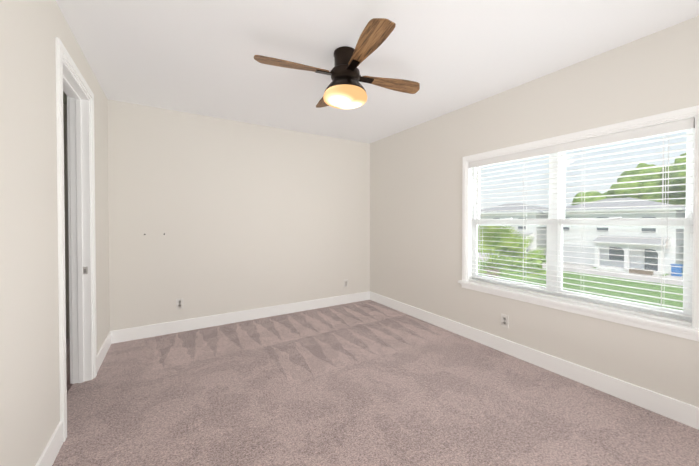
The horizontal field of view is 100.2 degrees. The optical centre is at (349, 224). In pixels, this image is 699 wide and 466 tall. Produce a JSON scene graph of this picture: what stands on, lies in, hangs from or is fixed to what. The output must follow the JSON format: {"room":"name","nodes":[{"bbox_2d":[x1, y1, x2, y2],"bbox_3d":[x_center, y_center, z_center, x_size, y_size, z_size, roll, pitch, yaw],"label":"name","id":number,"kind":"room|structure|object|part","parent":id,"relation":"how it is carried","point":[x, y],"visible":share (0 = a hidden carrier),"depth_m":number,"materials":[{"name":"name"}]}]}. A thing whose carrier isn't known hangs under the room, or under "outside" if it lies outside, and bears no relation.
{"room":"empty bedroom","nodes":[
{"label":"empty bedroom","id":0,"kind":"room"},
{"bbox_2d":[0,0,109,465],"bbox_3d":[-1.248,0.001,0.918,0.110,2.680,4.610,0,1,-31],"label":"wall","id":1,"kind":"structure","parent":0,"point":[30,30],"depth_m":1.32,"materials":[{"name":"white paint"}]},
{"bbox_2d":[35,421,62,465],"bbox_3d":[-0.798,1.163,0.319,0.018,0.130,3.034,0,1,-31],"label":"baseboard","id":2,"kind":"structure","parent":1,"relation":"attached to","point":[48,456],"depth_m":1.48,"materials":[{"name":"white wood"}]},
{"bbox_2d":[55,37,96,441],"bbox_3d":[-1.811,0.090,1.964,0.018,2.235,0.840,0,1,-31],"label":"door frame","id":3,"kind":"structure","parent":1,"relation":"attached to","point":[61,53],"depth_m":1.63,"materials":[{"name":"white wood"}]},
{"bbox_2d":[63,60,92,383],"bbox_3d":[-1.865,0.121,1.931,0.114,2.175,0.720,0,1,-31],"label":"door frame","id":4,"kind":"structure","parent":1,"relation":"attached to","point":[80,206],"depth_m":2.21,"materials":[{"name":"white wood"}]},
{"bbox_3d":[-2.022,0.351,2.236,0.028,0.057,0.002,0,1,-31],"label":"door jamb hardware","id":5,"kind":"part","parent":4,"relation":"part of","materials":[{"name":"silver metal"}]},
{"bbox_2d":[97,330,114,371],"bbox_3d":[-2.210,1.135,2.628,0.014,0.130,0.674,0,1,-31],"label":"baseboard","id":6,"kind":"structure","parent":1,"relation":"attached to","point":[110,339],"depth_m":2.66,"materials":[{"name":"white wood"}]},
{"bbox_2d":[63,104,69,338],"bbox_3d":[-3.250,-0.024,2.912,1.230,2.440,0.100,0,1,-31],"label":"wall","id":7,"kind":"structure","parent":0,"point":[66,220],"depth_m":3.03,"materials":[{"name":"grey paint"}]},
{"bbox_2d":[66,339,72,389],"bbox_3d":[-2.520,1.272,1.617,1.350,0.120,3.100,0,1,-31],"label":"floor","id":8,"kind":"structure","parent":0,"point":[67,356],"depth_m":2.61,"materials":[{"name":"beige carpet"}]},
{"bbox_2d":[107,99,369,330],"bbox_3d":[-1.087,-0.035,3.822,3.550,2.680,0.180,0,1,-31],"label":"wall","id":9,"kind":"structure","parent":0,"point":[242,216],"depth_m":3.48,"materials":[{"name":"white paint"}]},
{"bbox_2d":[176,298,182,308],"bbox_3d":[-1.881,0.877,3.239,0.070,0.115,0.008,0,1,-31],"label":"electrical outlet","id":10,"kind":"object","parent":9,"relation":"attached to","point":[179,303],"visible":1,"depth_m":3.24,"materials":[{"name":"white plastic"}]},
{"bbox_2d":[115,291,370,342],"bbox_3d":[-1.053,1.121,3.741,3.150,0.130,0.018,0,1,-31],"label":"baseboard","id":11,"kind":"structure","parent":9,"relation":"attached to","point":[122,335],"depth_m":3.50,"materials":[{"name":"white wood"}]},
{"bbox_2d":[344,279,347,287],"bbox_3d":[-0.052,0.879,4.355,0.070,0.115,0.008,0,1,-31],"label":"electrical outlet","id":12,"kind":"object","parent":9,"relation":"attached to","point":[345,283],"visible":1,"depth_m":4.35,"materials":[{"name":"white plastic"}]},
{"bbox_2d":[52,300,698,465],"bbox_3d":[0.161,1.270,1.794,3.550,0.120,4.970,0,1,-31],"label":"floor carpet","id":13,"kind":"object","parent":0,"point":[367,383],"visible":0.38,"depth_m":1.95,"materials":[{"name":"carpet"}]},
{"bbox_2d":[56,0,698,142],"bbox_3d":[-0.467,-1.287,1.561,4.830,0.120,5.280,0,1,-31],"label":"ceiling","id":14,"kind":"structure","parent":0,"point":[197,56],"depth_m":2.05,"materials":[{"name":"white paint"}]},
{"bbox_2d":[254,18,419,108],"bbox_3d":[-0.030,-1.048,2.102,0.937,0.372,0.937,0,1,23],"label":"ceiling fan","id":15,"kind":"object","parent":14,"relation":"hanging from","point":[345,89],"visible":1,"depth_m":2.00,"materials":[{"name":"brown wood"}]},
{"bbox_3d":[-0.382,-1.072,1.970,0.502,0.007,0.138,0,12,-21],"label":"blade","id":16,"kind":"part","parent":15,"relation":"part of","materials":[{"name":"brown wood"}]},
{"bbox_3d":[-0.162,-1.078,2.454,0.138,0.007,0.502,-12,5,-20],"label":"blade","id":17,"kind":"part","parent":15,"relation":"part of","materials":[{"name":"brown wood"}]},
{"bbox_3d":[-0.030,-1.086,2.102,0.300,0.295,0.300,0,1,-31],"label":"motor","id":18,"kind":"part","parent":15,"relation":"part of","materials":[{"name":"brown metal"}]},
{"bbox_3d":[-0.030,-0.903,2.104,0.316,0.082,0.316,0,1,-31],"label":"lamp shade","id":19,"kind":"part","parent":15,"relation":"part of","materials":[{"name":"white glass"}]},
{"bbox_3d":[0.102,-1.069,1.750,0.138,0.007,0.502,11,-3,-20],"label":"blade","id":20,"kind":"part","parent":15,"relation":"part of","materials":[{"name":"brown wood"}]},
{"bbox_3d":[0.322,-1.075,2.234,0.502,0.007,0.138,0,-10,-21],"label":"blade","id":21,"kind":"part","parent":15,"relation":"part of","materials":[{"name":"brown wood"}]},
{"bbox_2d":[370,16,698,406],"bbox_3d":[1.599,-0.021,2.656,0.180,2.680,4.610,0,1,-31],"label":"wall","id":22,"kind":"structure","parent":0,"point":[416,216],"depth_m":2.57,"materials":[{"name":"white paint"}]},
{"bbox_2d":[501,314,508,327],"bbox_3d":[1.450,0.899,2.730,0.008,0.115,0.070,0,1,-31],"label":"electrical outlet","id":23,"kind":"object","parent":22,"relation":"attached to","point":[504,320],"visible":1,"depth_m":2.73,"materials":[{"name":"white plastic"}]},
{"bbox_2d":[371,292,698,429],"bbox_3d":[1.514,1.135,2.618,0.018,0.130,4.610,0,1,-31],"label":"baseboard","id":24,"kind":"structure","parent":22,"relation":"attached to","point":[673,409],"depth_m":2.27,"materials":[{"name":"white wood"}]},
{"bbox_2d":[458,105,698,341],"bbox_3d":[1.685,-0.015,2.427,0.188,1.389,1.724,0,1,-31],"label":"window","id":25,"kind":"structure","parent":22,"relation":"in","point":[593,229],"depth_m":2.21,"materials":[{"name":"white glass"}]},
{"bbox_2d":[469,118,694,325],"bbox_3d":[1.672,-0.021,2.419,0.057,1.248,1.546,0,1,-31],"label":"window blinds","id":26,"kind":"object","parent":25,"relation":"attached to","point":[680,125],"visible":0.9,"depth_m":2.16,"materials":[{"name":"white plastic"}]},
{"bbox_2d":[477,165,477,224],"bbox_3d":[1.300,-0.298,2.973,0.012,0.615,0.009,0,1,-31],"label":"blind cord","id":27,"kind":"object","parent":26,"relation":"hanging from","point":[477,165],"depth_m":2.97,"materials":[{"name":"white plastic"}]},
{"bbox_2d":[479,178,480,273],"bbox_3d":[1.318,-0.015,2.961,0.002,1.192,0.002,0,1,-31],"label":"blind cord","id":28,"kind":"object","parent":26,"relation":"hanging from","point":[480,178],"depth_m":2.96,"materials":[{"name":"white fabric"}]},
{"bbox_2d":[482,223,482,279],"bbox_3d":[1.361,-0.016,2.987,0.002,1.192,0.002,0,1,-31],"label":"blind cord","id":29,"kind":"object","parent":26,"relation":"hanging from","point":[482,223],"depth_m":2.99,"materials":[{"name":"white fabric"}]},
{"bbox_2d":[523,177,523,289],"bbox_3d":[1.543,-0.011,2.593,0.002,1.192,0.002,0,1,-31],"label":"blind cord","id":30,"kind":"object","parent":26,"relation":"hanging from","point":[523,177],"depth_m":2.59,"materials":[{"name":"white plastic"}]},
{"bbox_2d":[526,182,526,233],"bbox_3d":[1.586,-0.011,2.619,0.002,1.192,0.002,0,1,-31],"label":"blind cord","id":31,"kind":"object","parent":26,"relation":"hanging from","point":[526,182],"depth_m":2.62,"materials":[{"name":"white fabric"}]},
{"bbox_2d":[581,148,582,251],"bbox_3d":[1.767,-0.006,2.225,0.002,1.192,0.002,0,1,-31],"label":"blind cord","id":32,"kind":"object","parent":26,"relation":"hanging from","point":[582,148],"depth_m":2.22,"materials":[{"name":"white fabric"}]},
{"bbox_2d":[583,189,584,300],"bbox_3d":[1.810,-0.007,2.251,0.002,1.192,0.002,0,1,-31],"label":"blind cord","id":33,"kind":"object","parent":26,"relation":"hanging from","point":[584,189],"depth_m":2.25,"materials":[{"name":"white plastic"}]},
{"bbox_2d":[661,143,664,317],"bbox_3d":[1.991,-0.002,1.858,0.002,1.192,0.002,0,1,-31],"label":"blind cord","id":34,"kind":"object","parent":26,"relation":"hanging from","point":[663,143],"depth_m":1.86,"materials":[{"name":"white fabric"}]},
{"bbox_2d":[664,133,668,249],"bbox_3d":[1.997,-0.220,1.831,0.012,0.745,0.012,1,1,44],"label":"blind cord","id":35,"kind":"object","parent":26,"relation":"hanging from","point":[667,242],"depth_m":1.83,"materials":[{"name":"white fabric"}]},
{"bbox_3d":[1.735,-0.021,2.458,0.070,1.255,1.550,0,1,-31],"label":"vinyl window frame","id":36,"kind":"part","parent":25,"relation":"part of","materials":[{"name":"white plastic"}]},
{"bbox_2d":[467,115,696,327],"bbox_3d":[1.678,-0.025,2.423,0.074,1.265,1.570,0,1,-31],"label":"window frame","id":37,"kind":"structure","parent":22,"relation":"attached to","point":[469,224],"depth_m":2.22,"materials":[{"name":"white wood"}]},
{"label":"outside","id":38,"kind":"structure","parent":0,"visible":0},
{"bbox_2d":[478,260,682,310],"bbox_3d":[81.344,4.528,61.341,197.000,0.300,260.000,0,1,-31],"label":"lawn","id":39,"kind":"structure","parent":38,"point":[638,285],"depth_m":22.54,"materials":[{"name":"green plant"}]},
{"bbox_2d":[478,226,545,278],"bbox_3d":[4.814,2.401,9.872,3.722,5.223,3.609,0,1,-31],"label":"bush","id":40,"kind":"object","parent":39,"relation":"on","point":[505,234],"depth_m":9.44,"materials":[{"name":"green plant"}]},
{"bbox_2d":[478,203,548,257],"bbox_3d":[24.722,0.650,44.892,11.650,7.860,11.900,0,1,-31],"label":"house","id":41,"kind":"structure","parent":39,"relation":"on","point":[529,231],"depth_m":39.79,"materials":[{"name":"white"}]},
{"bbox_2d":[489,255,545,268],"bbox_3d":[21.341,4.277,34.893,8.315,1.461,5.828,0,1,-31],"label":"shrubs","id":42,"kind":"object","parent":39,"relation":"on","point":[526,264],"depth_m":32.50,"materials":[{"name":"green plant"}]},
{"bbox_2d":[478,254,682,285],"bbox_3d":[26.864,4.772,28.090,6.350,0.030,260.000,0,1,-31],"label":"paving","id":43,"kind":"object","parent":39,"relation":"on","point":[621,275],"depth_m":27.84,"materials":[{"name":"grey concrete"}]},
{"bbox_2d":[629,268,653,274],"bbox_3d":[28.009,4.517,28.083,0.500,0.460,1.600,0,1,-31],"label":"planter","id":44,"kind":"object","parent":43,"relation":"on","point":[639,271],"depth_m":27.88,"materials":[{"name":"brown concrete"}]},
{"bbox_2d":[671,264,682,276],"bbox_3d":[30.400,4.229,27.137,0.700,1.060,0.700,0,1,-31],"label":"trash bin","id":45,"kind":"object","parent":43,"relation":"on","point":[676,269],"depth_m":26.96,"materials":[{"name":"blue plastic"}]},
{"bbox_2d":[571,191,600,204],"bbox_3d":[44.992,-0.791,52.311,8.260,10.576,7.349,0,1,-31],"label":"tree","id":46,"kind":"object","parent":39,"relation":"on","point":[582,194],"depth_m":52.02,"materials":[{"name":"green plant"}]},
{"bbox_2d":[543,197,685,275],"bbox_3d":[31.182,0.780,34.308,11.650,7.860,11.900,0,1,-31],"label":"house","id":47,"kind":"structure","parent":39,"relation":"on","point":[615,238],"depth_m":30.71,"materials":[{"name":"white"}]},
{"bbox_2d":[586,178,648,201],"bbox_3d":[41.398,-1.134,45.138,8.092,11.442,7.682,0,1,-31],"label":"tree","id":48,"kind":"object","parent":39,"relation":"on","point":[632,184],"depth_m":41.92,"materials":[{"name":"green plant"}]},
{"bbox_2d":[617,163,685,206],"bbox_3d":[46.532,-2.404,42.598,11.314,14.038,10.938,0,1,-31],"label":"tree","id":49,"kind":"object","parent":39,"relation":"on","point":[655,195],"depth_m":41.26,"materials":[{"name":"green plant"}]},
{"bbox_2d":[660,153,685,195],"bbox_3d":[46.720,-2.413,37.059,9.773,14.195,9.611,0,1,-31],"label":"tree","id":50,"kind":"object","parent":39,"relation":"on","point":[678,181],"depth_m":37.47,"materials":[{"name":"green plant"}]}
]}

